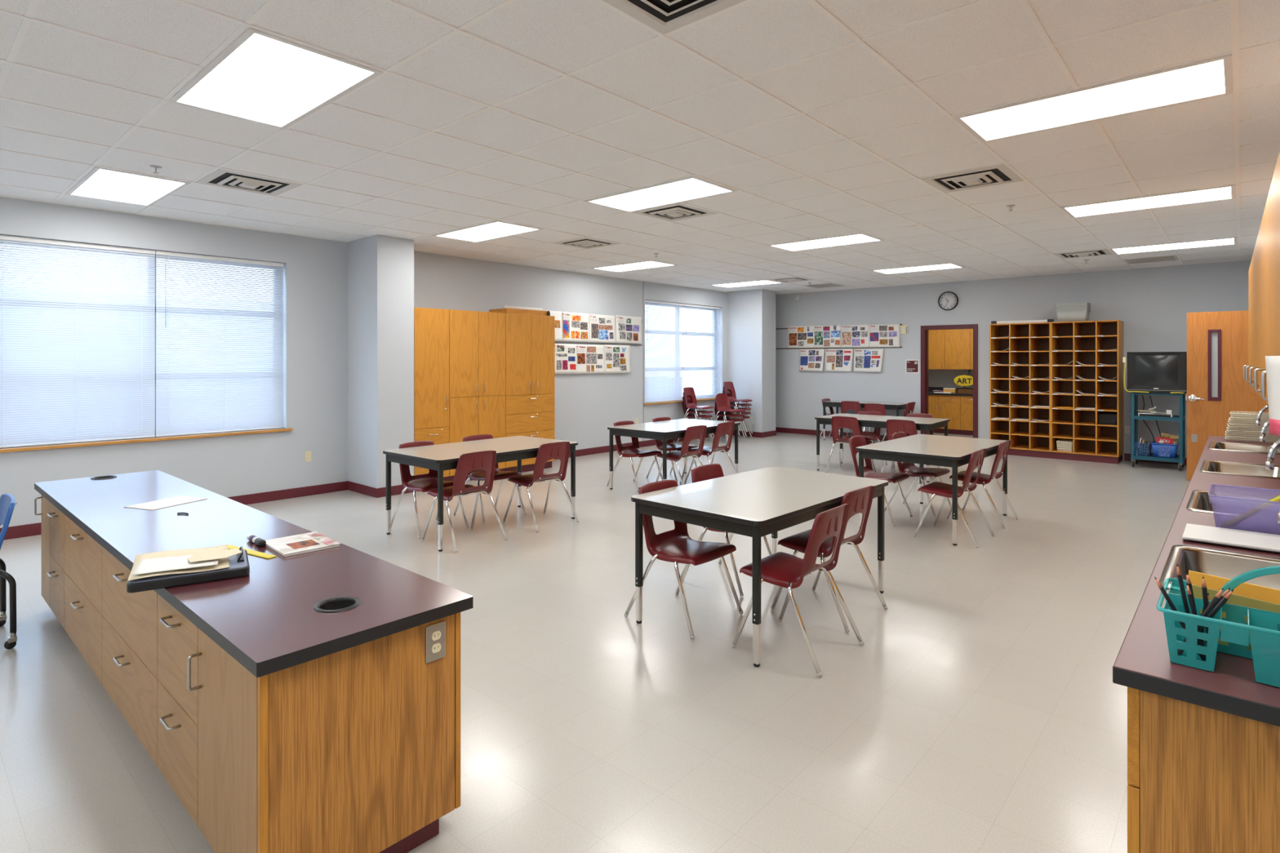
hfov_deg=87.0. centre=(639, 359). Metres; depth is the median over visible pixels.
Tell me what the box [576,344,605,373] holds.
poster
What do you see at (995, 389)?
bundle
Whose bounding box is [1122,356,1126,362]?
plug adapter
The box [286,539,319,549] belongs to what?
photo
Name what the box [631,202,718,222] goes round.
ceiling vent
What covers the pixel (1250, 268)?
upper cabinet
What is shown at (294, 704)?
base cabinet
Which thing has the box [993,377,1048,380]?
shelf
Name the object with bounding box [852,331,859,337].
picture
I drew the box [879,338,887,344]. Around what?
picture
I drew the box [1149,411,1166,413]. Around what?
paper sheet
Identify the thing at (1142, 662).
countertop
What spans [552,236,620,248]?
ceiling vent
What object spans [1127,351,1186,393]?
television
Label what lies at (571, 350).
picture
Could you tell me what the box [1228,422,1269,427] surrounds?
wire tray
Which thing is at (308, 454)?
power outlet
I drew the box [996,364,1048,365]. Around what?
shelf
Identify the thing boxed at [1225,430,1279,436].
wire tray
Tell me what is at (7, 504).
chair
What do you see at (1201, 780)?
base cabinet
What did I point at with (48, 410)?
blind
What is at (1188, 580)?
pencil
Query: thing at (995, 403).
bundle
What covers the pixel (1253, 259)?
upper cabinet
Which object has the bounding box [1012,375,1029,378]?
bundle
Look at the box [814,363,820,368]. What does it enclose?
picture
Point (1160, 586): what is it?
pencil
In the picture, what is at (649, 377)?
ground
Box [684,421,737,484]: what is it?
chair
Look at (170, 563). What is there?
paper sheet
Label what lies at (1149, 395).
power cable
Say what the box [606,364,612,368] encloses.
picture
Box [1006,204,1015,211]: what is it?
sprinkler head
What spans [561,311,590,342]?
poster
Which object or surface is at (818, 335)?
picture
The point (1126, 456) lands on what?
baseboard
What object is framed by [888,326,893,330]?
picture
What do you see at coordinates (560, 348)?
picture
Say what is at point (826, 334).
picture
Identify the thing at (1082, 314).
plastic tray
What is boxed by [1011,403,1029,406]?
bundle
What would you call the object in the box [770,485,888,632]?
chair
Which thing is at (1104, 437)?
shelf
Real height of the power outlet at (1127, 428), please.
0.115 m
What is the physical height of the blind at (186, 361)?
1.820 m
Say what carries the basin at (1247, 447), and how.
in the sink at (1247, 447)
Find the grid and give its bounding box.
[0,0,1279,294]
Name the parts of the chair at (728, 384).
backrest, seat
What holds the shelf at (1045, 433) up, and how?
attached to the unit
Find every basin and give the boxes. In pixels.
[1159,544,1279,590]
[1186,489,1279,520]
[1200,460,1279,479]
[1208,441,1279,453]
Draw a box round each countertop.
[34,470,473,677]
[928,386,973,395]
[1112,435,1279,726]
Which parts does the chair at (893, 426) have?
leg, leg, backrest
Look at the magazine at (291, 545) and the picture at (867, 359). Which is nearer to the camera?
the magazine at (291, 545)
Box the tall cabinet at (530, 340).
[502,312,555,471]
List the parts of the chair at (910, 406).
backrest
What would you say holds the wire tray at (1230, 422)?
on the wire tray at (1232, 424)
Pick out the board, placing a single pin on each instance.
(1212, 535)
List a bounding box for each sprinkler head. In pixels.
[149,164,161,173]
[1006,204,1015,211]
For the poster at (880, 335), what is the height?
0.440 m
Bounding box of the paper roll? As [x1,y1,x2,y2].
[502,305,542,311]
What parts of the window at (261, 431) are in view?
sill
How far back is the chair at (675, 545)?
3.98 m
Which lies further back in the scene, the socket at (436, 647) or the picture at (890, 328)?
the picture at (890, 328)
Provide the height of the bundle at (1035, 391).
0.039 m
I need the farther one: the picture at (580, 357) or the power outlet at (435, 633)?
the picture at (580, 357)
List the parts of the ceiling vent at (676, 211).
plate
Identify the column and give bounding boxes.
[348,234,413,488]
[727,288,775,432]
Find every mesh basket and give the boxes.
[1056,439,1072,451]
[1098,413,1117,425]
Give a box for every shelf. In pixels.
[991,322,1048,326]
[991,351,1048,352]
[991,404,1048,408]
[991,417,1048,422]
[991,430,1048,437]
[992,336,1048,339]
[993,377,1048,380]
[994,391,1048,394]
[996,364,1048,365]
[1010,444,1048,451]
[1052,320,1117,324]
[1052,334,1117,337]
[1052,364,1117,366]
[1052,393,1117,396]
[1052,419,1117,426]
[1052,433,1117,441]
[1052,448,1117,457]
[1053,378,1117,381]
[1053,407,1117,411]
[1057,350,1117,351]
[1133,392,1184,395]
[1133,413,1184,421]
[1133,453,1184,462]
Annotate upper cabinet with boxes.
[928,328,973,369]
[1243,261,1251,379]
[1245,245,1255,388]
[1248,223,1261,396]
[1253,188,1270,404]
[1261,150,1279,400]
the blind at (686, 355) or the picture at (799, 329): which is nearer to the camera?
the blind at (686, 355)
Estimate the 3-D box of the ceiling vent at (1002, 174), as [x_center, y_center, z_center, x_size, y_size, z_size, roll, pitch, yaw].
[2.556,-1.374,5.189,0.586,0.032,0.586,0,0,42]
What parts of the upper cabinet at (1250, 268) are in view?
pull, door, door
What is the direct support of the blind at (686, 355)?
attached to the window at (714, 311)
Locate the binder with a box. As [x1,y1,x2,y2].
[126,546,249,593]
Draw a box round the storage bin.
[1151,440,1179,458]
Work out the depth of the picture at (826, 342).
13.50 m
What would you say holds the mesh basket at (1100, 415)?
on the unit
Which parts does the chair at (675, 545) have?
leg, backrest, leg, leg, seat, leg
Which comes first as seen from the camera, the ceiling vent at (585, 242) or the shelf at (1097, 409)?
the ceiling vent at (585, 242)
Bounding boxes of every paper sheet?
[124,495,207,510]
[127,544,229,581]
[132,555,218,575]
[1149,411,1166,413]
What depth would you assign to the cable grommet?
2.15 m
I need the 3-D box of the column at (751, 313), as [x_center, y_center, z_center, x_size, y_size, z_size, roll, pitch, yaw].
[2.265,0.070,13.737,0.830,2.921,0.530,0,0,42]
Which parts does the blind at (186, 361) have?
head rail, rail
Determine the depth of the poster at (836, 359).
13.33 m
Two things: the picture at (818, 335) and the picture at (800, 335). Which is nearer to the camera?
the picture at (818, 335)
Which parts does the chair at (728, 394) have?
seat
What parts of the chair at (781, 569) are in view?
leg, leg, seat, leg, backrest, leg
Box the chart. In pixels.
[991,319,1053,324]
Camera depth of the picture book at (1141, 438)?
9.69 m
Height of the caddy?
0.230 m
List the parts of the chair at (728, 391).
backrest, seat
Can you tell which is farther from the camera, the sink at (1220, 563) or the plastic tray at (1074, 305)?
the plastic tray at (1074, 305)
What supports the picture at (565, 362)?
attached to the poster at (565, 353)
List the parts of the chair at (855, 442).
backrest, seat, leg, leg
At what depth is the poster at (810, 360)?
13.73 m
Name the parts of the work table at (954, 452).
leg, leg, leg, leg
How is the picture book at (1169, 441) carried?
in the storage bin
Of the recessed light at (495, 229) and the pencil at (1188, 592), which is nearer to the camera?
the pencil at (1188, 592)
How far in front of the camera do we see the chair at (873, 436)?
9.80 m
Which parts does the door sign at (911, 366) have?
plate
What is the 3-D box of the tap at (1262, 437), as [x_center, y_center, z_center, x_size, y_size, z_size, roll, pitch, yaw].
[3.836,0.496,4.017,0.220,0.336,0.102,0,0,42]
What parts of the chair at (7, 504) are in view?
leg, leg, backrest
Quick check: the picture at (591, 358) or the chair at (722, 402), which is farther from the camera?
the chair at (722, 402)
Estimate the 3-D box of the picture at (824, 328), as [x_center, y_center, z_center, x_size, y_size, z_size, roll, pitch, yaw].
[3.734,-0.626,13.514,0.142,0.086,0.001,0,0,42]
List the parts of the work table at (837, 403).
leg, leg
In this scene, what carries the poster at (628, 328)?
attached to the wall at (315, 276)
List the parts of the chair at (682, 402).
backrest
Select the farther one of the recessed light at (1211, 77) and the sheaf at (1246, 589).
the recessed light at (1211, 77)
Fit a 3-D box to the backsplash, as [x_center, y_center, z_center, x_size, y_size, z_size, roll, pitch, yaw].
[6.828,0.641,14.283,2.840,0.102,0.020,0,0,42]
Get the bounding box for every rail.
[555,342,642,346]
[775,346,902,349]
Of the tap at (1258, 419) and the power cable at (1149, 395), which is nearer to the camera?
the tap at (1258, 419)
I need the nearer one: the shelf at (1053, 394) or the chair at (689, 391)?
the shelf at (1053, 394)
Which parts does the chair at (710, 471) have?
leg, backrest, seat, leg, leg, leg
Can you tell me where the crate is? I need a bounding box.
[957,389,973,394]
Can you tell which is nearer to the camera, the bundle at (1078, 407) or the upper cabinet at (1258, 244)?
the upper cabinet at (1258, 244)
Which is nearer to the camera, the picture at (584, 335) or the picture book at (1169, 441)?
the picture book at (1169, 441)
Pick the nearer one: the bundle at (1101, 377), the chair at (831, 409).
the bundle at (1101, 377)
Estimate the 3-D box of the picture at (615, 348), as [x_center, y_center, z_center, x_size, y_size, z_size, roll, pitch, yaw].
[-0.396,-0.171,11.319,0.001,0.084,0.152,0,0,42]
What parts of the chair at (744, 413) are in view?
seat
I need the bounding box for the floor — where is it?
[0,431,1190,852]
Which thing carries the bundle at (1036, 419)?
on the unit
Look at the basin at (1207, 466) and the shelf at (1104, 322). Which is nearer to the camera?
the basin at (1207, 466)
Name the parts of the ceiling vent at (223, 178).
plate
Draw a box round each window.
[0,240,293,453]
[643,302,716,404]
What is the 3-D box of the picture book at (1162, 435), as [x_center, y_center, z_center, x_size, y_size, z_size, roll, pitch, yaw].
[7.492,1.189,9.576,0.240,0.296,0.059,0,0,42]
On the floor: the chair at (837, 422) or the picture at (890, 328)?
the chair at (837, 422)
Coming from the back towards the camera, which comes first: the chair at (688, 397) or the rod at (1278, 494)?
the chair at (688, 397)
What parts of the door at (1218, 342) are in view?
push plate, lever handle, vision glass, vision frame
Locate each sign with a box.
[905,359,919,373]
[953,369,973,389]
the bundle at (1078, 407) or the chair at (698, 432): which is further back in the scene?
the bundle at (1078, 407)
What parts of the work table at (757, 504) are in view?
leg, leg, leg, leg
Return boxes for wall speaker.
[900,324,907,333]
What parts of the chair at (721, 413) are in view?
backrest, seat, leg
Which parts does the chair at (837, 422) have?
leg, leg, backrest, seat, leg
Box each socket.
[431,631,440,640]
[431,643,440,653]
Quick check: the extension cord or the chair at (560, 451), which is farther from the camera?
the extension cord
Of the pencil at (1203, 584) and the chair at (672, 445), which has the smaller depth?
the pencil at (1203, 584)
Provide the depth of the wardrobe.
8.08 m
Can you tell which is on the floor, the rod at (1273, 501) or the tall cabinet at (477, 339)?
the tall cabinet at (477, 339)
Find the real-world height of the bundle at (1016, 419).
0.012 m
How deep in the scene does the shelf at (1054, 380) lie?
10.21 m
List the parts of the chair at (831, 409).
backrest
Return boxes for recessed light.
[65,166,190,206]
[168,26,382,129]
[431,220,542,242]
[583,176,737,212]
[591,260,677,271]
[711,280,783,287]
[767,232,884,251]
[871,262,964,274]
[953,53,1232,142]
[1060,184,1235,217]
[1109,236,1237,254]
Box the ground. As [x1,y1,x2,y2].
[644,377,711,397]
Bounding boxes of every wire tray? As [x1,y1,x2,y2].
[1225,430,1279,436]
[1225,432,1279,439]
[1225,435,1277,443]
[1225,435,1278,440]
[1226,422,1269,429]
[1226,426,1269,431]
[1226,428,1269,434]
[1227,420,1265,425]
[1228,417,1266,422]
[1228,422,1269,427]
[1229,411,1269,416]
[1230,415,1269,421]
[1231,414,1269,418]
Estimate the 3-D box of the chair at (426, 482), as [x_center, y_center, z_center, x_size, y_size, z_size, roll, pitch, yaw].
[-1.909,1.141,6.099,0.517,0.774,0.508,0,0,41]
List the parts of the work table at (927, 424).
leg, leg, leg, leg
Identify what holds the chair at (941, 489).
on the floor
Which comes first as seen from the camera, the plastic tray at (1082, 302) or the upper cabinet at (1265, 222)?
the upper cabinet at (1265, 222)
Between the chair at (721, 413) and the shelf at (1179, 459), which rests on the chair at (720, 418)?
the chair at (721, 413)
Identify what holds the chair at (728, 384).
on the chair at (728, 391)
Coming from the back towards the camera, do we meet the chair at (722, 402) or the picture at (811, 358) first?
the picture at (811, 358)
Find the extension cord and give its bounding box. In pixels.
[1123,363,1184,393]
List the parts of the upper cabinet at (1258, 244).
pull, door, door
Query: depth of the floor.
3.19 m
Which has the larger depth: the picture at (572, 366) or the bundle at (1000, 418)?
the bundle at (1000, 418)
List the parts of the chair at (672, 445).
leg, backrest, leg, seat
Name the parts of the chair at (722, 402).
backrest, seat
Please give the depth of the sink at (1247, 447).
5.30 m
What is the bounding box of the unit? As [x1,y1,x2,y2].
[989,320,1123,464]
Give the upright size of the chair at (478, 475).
0.774 m
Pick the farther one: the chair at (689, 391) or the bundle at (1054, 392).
the chair at (689, 391)
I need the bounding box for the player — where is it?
[1137,411,1173,417]
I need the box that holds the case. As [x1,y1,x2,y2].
[488,307,550,315]
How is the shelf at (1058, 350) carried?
attached to the unit
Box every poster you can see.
[542,310,562,341]
[555,343,577,373]
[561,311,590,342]
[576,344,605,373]
[589,314,616,342]
[604,344,631,373]
[615,315,642,343]
[787,325,813,347]
[799,348,824,371]
[813,324,840,347]
[825,348,853,371]
[840,324,869,347]
[853,348,883,372]
[868,323,899,347]
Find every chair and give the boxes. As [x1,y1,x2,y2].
[0,493,17,649]
[391,440,468,538]
[421,450,506,552]
[453,434,526,524]
[502,441,579,532]
[606,420,662,491]
[624,480,743,639]
[645,417,697,482]
[655,425,706,484]
[676,401,713,444]
[680,463,772,596]
[682,396,714,437]
[683,386,713,420]
[683,391,713,419]
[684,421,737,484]
[707,406,746,441]
[708,400,746,438]
[714,393,747,431]
[719,381,754,422]
[720,386,753,426]
[721,390,753,431]
[723,411,752,435]
[729,415,751,439]
[731,503,864,677]
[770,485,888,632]
[819,398,853,437]
[825,416,875,472]
[839,400,872,441]
[839,410,887,467]
[848,435,912,526]
[863,403,895,444]
[880,419,933,483]
[881,401,915,441]
[884,431,951,518]
[890,413,939,471]
[913,448,994,547]
[945,440,1018,528]
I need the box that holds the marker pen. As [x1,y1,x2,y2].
[246,534,266,546]
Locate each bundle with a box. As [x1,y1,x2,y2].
[991,417,1008,419]
[992,388,1008,391]
[992,402,1008,405]
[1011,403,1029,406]
[1011,417,1029,420]
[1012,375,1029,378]
[1031,404,1048,407]
[1032,390,1048,393]
[1032,417,1048,421]
[1053,391,1072,394]
[1053,405,1072,408]
[1075,374,1095,379]
[1075,389,1095,394]
[1075,406,1095,409]
[1097,375,1117,380]
[1097,392,1117,395]
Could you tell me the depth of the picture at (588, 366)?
10.82 m
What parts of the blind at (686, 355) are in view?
ladder cord, head rail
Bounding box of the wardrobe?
[413,306,448,480]
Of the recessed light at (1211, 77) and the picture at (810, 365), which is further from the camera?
the picture at (810, 365)
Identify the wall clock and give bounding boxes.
[937,291,958,310]
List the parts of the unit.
panel, panel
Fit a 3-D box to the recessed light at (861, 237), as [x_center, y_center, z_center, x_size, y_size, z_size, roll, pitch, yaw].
[2.179,-1.386,7.974,1.195,0.014,0.586,0,0,42]
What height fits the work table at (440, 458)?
0.735 m
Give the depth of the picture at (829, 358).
13.45 m
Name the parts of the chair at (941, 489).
leg, leg, seat, leg, backrest, leg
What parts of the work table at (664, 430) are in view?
leg, leg, leg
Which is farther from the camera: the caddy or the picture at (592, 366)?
the picture at (592, 366)
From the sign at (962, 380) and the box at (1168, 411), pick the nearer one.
the box at (1168, 411)
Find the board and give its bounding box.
[1182,523,1279,552]
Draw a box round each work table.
[382,435,577,551]
[607,418,740,489]
[631,466,888,667]
[814,413,950,482]
[822,400,910,439]
[856,434,1007,546]
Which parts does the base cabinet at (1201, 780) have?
drawer, door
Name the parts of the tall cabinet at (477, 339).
door, door, door, door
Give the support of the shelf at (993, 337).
attached to the unit
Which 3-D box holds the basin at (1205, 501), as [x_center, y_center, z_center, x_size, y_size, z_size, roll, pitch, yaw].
[2.819,0.750,3.067,0.500,0.171,0.620,0,0,42]
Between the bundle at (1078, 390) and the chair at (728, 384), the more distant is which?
the chair at (728, 384)
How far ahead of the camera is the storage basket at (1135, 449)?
9.62 m
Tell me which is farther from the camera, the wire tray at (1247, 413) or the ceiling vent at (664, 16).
the wire tray at (1247, 413)
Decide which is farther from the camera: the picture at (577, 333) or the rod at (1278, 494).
the picture at (577, 333)
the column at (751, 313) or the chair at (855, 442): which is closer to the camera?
the chair at (855, 442)
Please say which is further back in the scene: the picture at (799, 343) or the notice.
the picture at (799, 343)
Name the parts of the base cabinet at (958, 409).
drawer, door, drawer, door, drawer, door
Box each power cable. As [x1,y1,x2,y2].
[1142,395,1155,440]
[1149,395,1160,435]
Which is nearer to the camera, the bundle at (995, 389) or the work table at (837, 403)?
the bundle at (995, 389)
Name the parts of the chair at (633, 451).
leg, backrest, leg, leg, seat, leg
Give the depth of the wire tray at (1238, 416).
5.53 m
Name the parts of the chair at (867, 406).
backrest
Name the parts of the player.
panel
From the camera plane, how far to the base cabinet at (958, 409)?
13.84 m
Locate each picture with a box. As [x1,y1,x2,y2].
[555,320,559,328]
[555,353,567,356]
[556,360,561,369]
[557,345,564,351]
[562,360,568,369]
[563,320,569,337]
[568,347,574,353]
[568,356,575,361]
[569,364,576,369]
[571,320,579,328]
[571,331,574,337]
[572,315,581,320]
[575,331,579,338]
[577,353,585,364]
[580,322,587,329]
[580,331,587,338]
[586,346,595,352]
[586,353,596,364]
[586,364,590,371]
[591,323,598,337]
[591,364,594,371]
[595,364,602,368]
[597,354,602,359]
[598,324,613,329]
[598,329,608,339]
[599,317,604,324]
[605,352,612,359]
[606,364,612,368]
[609,332,613,338]
[613,346,619,351]
[613,353,619,367]
[618,323,625,330]
[619,331,626,339]
[619,358,626,364]
[620,364,626,370]
[626,318,631,323]
[626,324,631,331]
[626,332,632,341]
[632,324,639,331]
[633,333,638,340]
[789,333,796,345]
[797,327,804,332]
[797,333,806,339]
[797,341,804,346]
[800,355,808,365]
[807,332,813,336]
[807,338,813,343]
[808,350,815,355]
[808,355,815,361]
[808,363,814,368]
[814,331,822,345]
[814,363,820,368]
[815,355,822,360]
[822,326,829,330]
[823,331,830,337]
[823,339,830,346]
[826,355,835,362]
[831,330,840,337]
[835,339,839,345]
[835,350,843,355]
[835,355,843,367]
[841,331,851,345]
[844,355,850,360]
[844,361,848,365]
[851,326,857,330]
[851,338,859,346]
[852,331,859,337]
[855,355,863,368]
[861,331,867,337]
[863,350,871,355]
[863,355,871,368]
[870,332,878,341]
[871,351,878,355]
[871,355,879,358]
[879,325,887,330]
[879,331,887,337]
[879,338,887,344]
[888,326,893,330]
[888,331,897,337]
[888,338,893,345]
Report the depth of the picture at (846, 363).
13.22 m
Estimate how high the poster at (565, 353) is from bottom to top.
0.468 m
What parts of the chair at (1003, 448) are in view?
leg, leg, seat, leg, backrest, leg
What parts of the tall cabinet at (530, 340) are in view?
door, drawer, drawer, drawer, drawer, door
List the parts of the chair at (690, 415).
backrest, seat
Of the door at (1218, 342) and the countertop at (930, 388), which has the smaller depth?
the door at (1218, 342)
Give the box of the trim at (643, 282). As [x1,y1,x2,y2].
[643,281,644,440]
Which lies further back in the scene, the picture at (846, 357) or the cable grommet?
the picture at (846, 357)
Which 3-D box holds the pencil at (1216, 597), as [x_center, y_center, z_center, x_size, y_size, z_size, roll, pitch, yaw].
[1.214,0.575,1.468,0.086,0.180,0.008,0,0,39]
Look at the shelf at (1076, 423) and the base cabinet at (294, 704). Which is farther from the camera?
the shelf at (1076, 423)
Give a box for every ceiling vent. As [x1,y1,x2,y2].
[195,168,302,195]
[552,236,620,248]
[602,0,745,34]
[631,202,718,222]
[767,276,812,282]
[802,283,843,288]
[920,164,1023,193]
[1053,248,1113,258]
[1122,254,1178,264]
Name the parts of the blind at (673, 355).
rail, head rail, ladder cord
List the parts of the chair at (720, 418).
seat, leg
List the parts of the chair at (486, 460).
leg, leg, seat, backrest, leg, leg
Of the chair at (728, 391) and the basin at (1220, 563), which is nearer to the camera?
the basin at (1220, 563)
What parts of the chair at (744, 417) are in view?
seat, leg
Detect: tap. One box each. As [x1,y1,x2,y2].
[1255,404,1268,425]
[1259,419,1269,442]
[1265,438,1279,470]
[1277,509,1279,524]
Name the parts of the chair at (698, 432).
leg, seat, leg, leg, backrest, leg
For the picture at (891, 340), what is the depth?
12.65 m
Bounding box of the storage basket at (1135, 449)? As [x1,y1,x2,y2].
[1133,440,1151,457]
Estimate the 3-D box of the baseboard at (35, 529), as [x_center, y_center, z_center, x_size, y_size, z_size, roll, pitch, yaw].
[-2.226,1.478,8.678,0.832,0.105,15.200,0,0,42]
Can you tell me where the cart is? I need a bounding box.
[1130,392,1185,471]
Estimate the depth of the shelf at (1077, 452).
10.27 m
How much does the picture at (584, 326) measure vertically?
0.119 m
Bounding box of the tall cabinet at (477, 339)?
[446,309,505,480]
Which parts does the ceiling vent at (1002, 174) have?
plate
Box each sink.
[1159,509,1279,590]
[1186,438,1279,520]
[1200,419,1279,479]
[1208,404,1279,453]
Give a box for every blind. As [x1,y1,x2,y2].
[0,235,155,448]
[155,250,284,437]
[644,299,683,403]
[682,303,720,399]
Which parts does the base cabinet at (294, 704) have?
pull, door, pull, pull, drawer, drawer, pull, pull, drawer, drawer, pull, pull, drawer, drawer, pull, pull, drawer, drawer, pull, door, panel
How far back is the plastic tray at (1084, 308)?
10.33 m
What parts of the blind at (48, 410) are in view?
ladder cord, head rail, rail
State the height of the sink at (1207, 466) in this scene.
0.506 m
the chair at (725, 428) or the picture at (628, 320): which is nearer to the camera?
the chair at (725, 428)
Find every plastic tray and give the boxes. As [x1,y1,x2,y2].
[1054,302,1090,305]
[1054,303,1090,306]
[1054,306,1090,309]
[1054,307,1090,311]
[1054,309,1090,321]
[1055,305,1090,307]
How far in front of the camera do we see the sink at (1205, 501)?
3.29 m
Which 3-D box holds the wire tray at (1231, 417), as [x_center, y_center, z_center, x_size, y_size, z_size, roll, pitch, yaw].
[5.159,0.485,5.547,0.459,0.016,0.309,0,0,41]
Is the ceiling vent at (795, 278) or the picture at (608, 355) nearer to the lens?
the picture at (608, 355)
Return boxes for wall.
[0,196,727,528]
[775,259,1251,460]
[928,368,973,387]
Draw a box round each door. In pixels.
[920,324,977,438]
[1186,310,1272,480]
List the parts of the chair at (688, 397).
backrest, seat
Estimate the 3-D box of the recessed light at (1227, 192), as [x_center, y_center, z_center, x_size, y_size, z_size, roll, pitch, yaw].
[4.455,-1.386,5.947,1.195,0.014,0.586,0,0,42]
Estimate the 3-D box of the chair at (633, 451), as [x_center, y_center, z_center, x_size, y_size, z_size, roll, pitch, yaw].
[-0.048,1.141,8.171,0.517,0.774,0.508,0,0,42]
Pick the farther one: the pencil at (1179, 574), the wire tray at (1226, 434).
the wire tray at (1226, 434)
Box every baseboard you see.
[0,430,776,540]
[775,426,1186,465]
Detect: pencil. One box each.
[1154,576,1205,661]
[1176,564,1190,613]
[1177,586,1231,650]
[1177,587,1223,655]
[1177,589,1233,651]
[1186,573,1199,645]
[1186,583,1206,657]
[1196,591,1208,644]
[1201,576,1208,633]
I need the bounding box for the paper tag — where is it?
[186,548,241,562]
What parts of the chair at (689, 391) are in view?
backrest, seat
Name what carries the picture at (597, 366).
attached to the poster at (590, 358)
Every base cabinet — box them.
[34,470,473,852]
[928,394,973,435]
[1127,686,1279,852]
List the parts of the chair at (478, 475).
leg, backrest, leg, seat, leg, leg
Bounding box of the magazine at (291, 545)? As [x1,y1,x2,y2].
[265,531,341,556]
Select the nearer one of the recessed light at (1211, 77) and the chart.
the recessed light at (1211, 77)
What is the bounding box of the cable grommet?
[320,600,355,609]
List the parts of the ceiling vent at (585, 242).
plate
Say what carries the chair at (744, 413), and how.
on the chair at (744, 417)
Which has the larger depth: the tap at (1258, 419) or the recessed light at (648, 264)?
the recessed light at (648, 264)
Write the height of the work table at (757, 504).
0.735 m
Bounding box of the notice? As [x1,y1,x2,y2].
[1265,355,1279,436]
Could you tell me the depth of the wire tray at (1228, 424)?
5.54 m
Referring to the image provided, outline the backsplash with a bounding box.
[928,386,973,392]
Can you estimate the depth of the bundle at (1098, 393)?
10.06 m
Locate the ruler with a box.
[223,544,276,559]
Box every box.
[942,387,956,393]
[1166,409,1172,413]
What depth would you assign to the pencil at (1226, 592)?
1.49 m
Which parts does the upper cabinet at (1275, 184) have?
pull, pull, door, door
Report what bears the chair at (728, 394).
on the chair at (744, 413)
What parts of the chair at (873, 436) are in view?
leg, seat, backrest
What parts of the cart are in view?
post, post, post, post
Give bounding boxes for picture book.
[1136,437,1142,455]
[1138,439,1145,455]
[1155,436,1173,444]
[1160,432,1178,444]
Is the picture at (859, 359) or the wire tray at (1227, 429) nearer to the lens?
the wire tray at (1227, 429)
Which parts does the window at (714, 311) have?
sill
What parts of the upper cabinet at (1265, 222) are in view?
pull, pull, door, door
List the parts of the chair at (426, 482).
leg, leg, backrest, seat, leg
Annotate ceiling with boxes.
[0,0,1279,293]
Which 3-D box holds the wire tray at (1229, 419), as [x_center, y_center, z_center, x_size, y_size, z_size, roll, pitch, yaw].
[5.150,0.502,5.553,0.459,0.016,0.309,0,0,43]
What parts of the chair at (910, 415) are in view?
backrest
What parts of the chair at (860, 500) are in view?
leg, leg, seat, leg, backrest, leg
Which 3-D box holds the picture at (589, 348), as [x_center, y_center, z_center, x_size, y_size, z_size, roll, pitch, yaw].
[-0.782,-0.167,10.885,0.001,0.097,0.205,0,0,42]
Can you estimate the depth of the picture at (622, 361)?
11.43 m
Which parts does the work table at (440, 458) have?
leg, leg, leg, leg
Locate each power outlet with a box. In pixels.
[305,451,311,462]
[425,620,445,663]
[1124,425,1130,433]
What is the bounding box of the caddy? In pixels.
[1155,565,1279,687]
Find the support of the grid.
attached to the ceiling
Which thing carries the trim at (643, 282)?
attached to the wall at (315, 276)
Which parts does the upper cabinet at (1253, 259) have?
pull, door, door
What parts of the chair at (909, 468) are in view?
leg, backrest, leg, seat, leg, leg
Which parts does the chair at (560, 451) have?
leg, leg, seat, leg, backrest, leg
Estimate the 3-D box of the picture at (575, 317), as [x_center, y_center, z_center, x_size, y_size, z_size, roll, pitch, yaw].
[-1.001,-0.659,10.639,0.001,0.082,0.188,0,0,42]
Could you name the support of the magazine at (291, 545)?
on the countertop
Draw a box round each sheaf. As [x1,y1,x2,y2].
[1188,570,1279,604]
[1191,584,1279,650]
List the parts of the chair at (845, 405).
backrest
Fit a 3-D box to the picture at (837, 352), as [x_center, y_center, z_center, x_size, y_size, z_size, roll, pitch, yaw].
[3.942,-0.146,13.328,0.152,0.097,0.001,0,0,42]
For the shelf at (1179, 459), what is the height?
0.050 m
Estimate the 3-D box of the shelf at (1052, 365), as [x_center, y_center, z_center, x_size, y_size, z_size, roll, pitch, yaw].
[6.859,0.088,10.359,0.828,0.018,0.531,0,0,42]
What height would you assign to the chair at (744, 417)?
0.772 m
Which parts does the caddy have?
handle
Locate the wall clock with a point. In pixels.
(948, 300)
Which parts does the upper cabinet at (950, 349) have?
door, door, door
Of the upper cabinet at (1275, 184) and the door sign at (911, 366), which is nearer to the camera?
the upper cabinet at (1275, 184)
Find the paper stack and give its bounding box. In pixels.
[933,391,953,393]
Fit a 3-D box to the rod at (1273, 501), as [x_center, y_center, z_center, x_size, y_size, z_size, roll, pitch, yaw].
[2.423,0.531,2.564,0.326,0.261,0.017,0,0,38]
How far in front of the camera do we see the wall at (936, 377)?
14.52 m
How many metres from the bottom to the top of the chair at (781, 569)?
0.774 m
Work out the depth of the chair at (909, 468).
6.78 m
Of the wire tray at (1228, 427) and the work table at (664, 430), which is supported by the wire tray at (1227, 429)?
the wire tray at (1228, 427)
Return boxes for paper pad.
[1137,409,1155,411]
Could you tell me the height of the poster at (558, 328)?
0.460 m
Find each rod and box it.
[1221,496,1279,528]
[1228,494,1279,527]
[1231,493,1279,526]
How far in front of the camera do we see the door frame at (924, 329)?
12.07 m
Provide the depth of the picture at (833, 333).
13.38 m
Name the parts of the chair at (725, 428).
leg, seat, leg, leg, backrest, leg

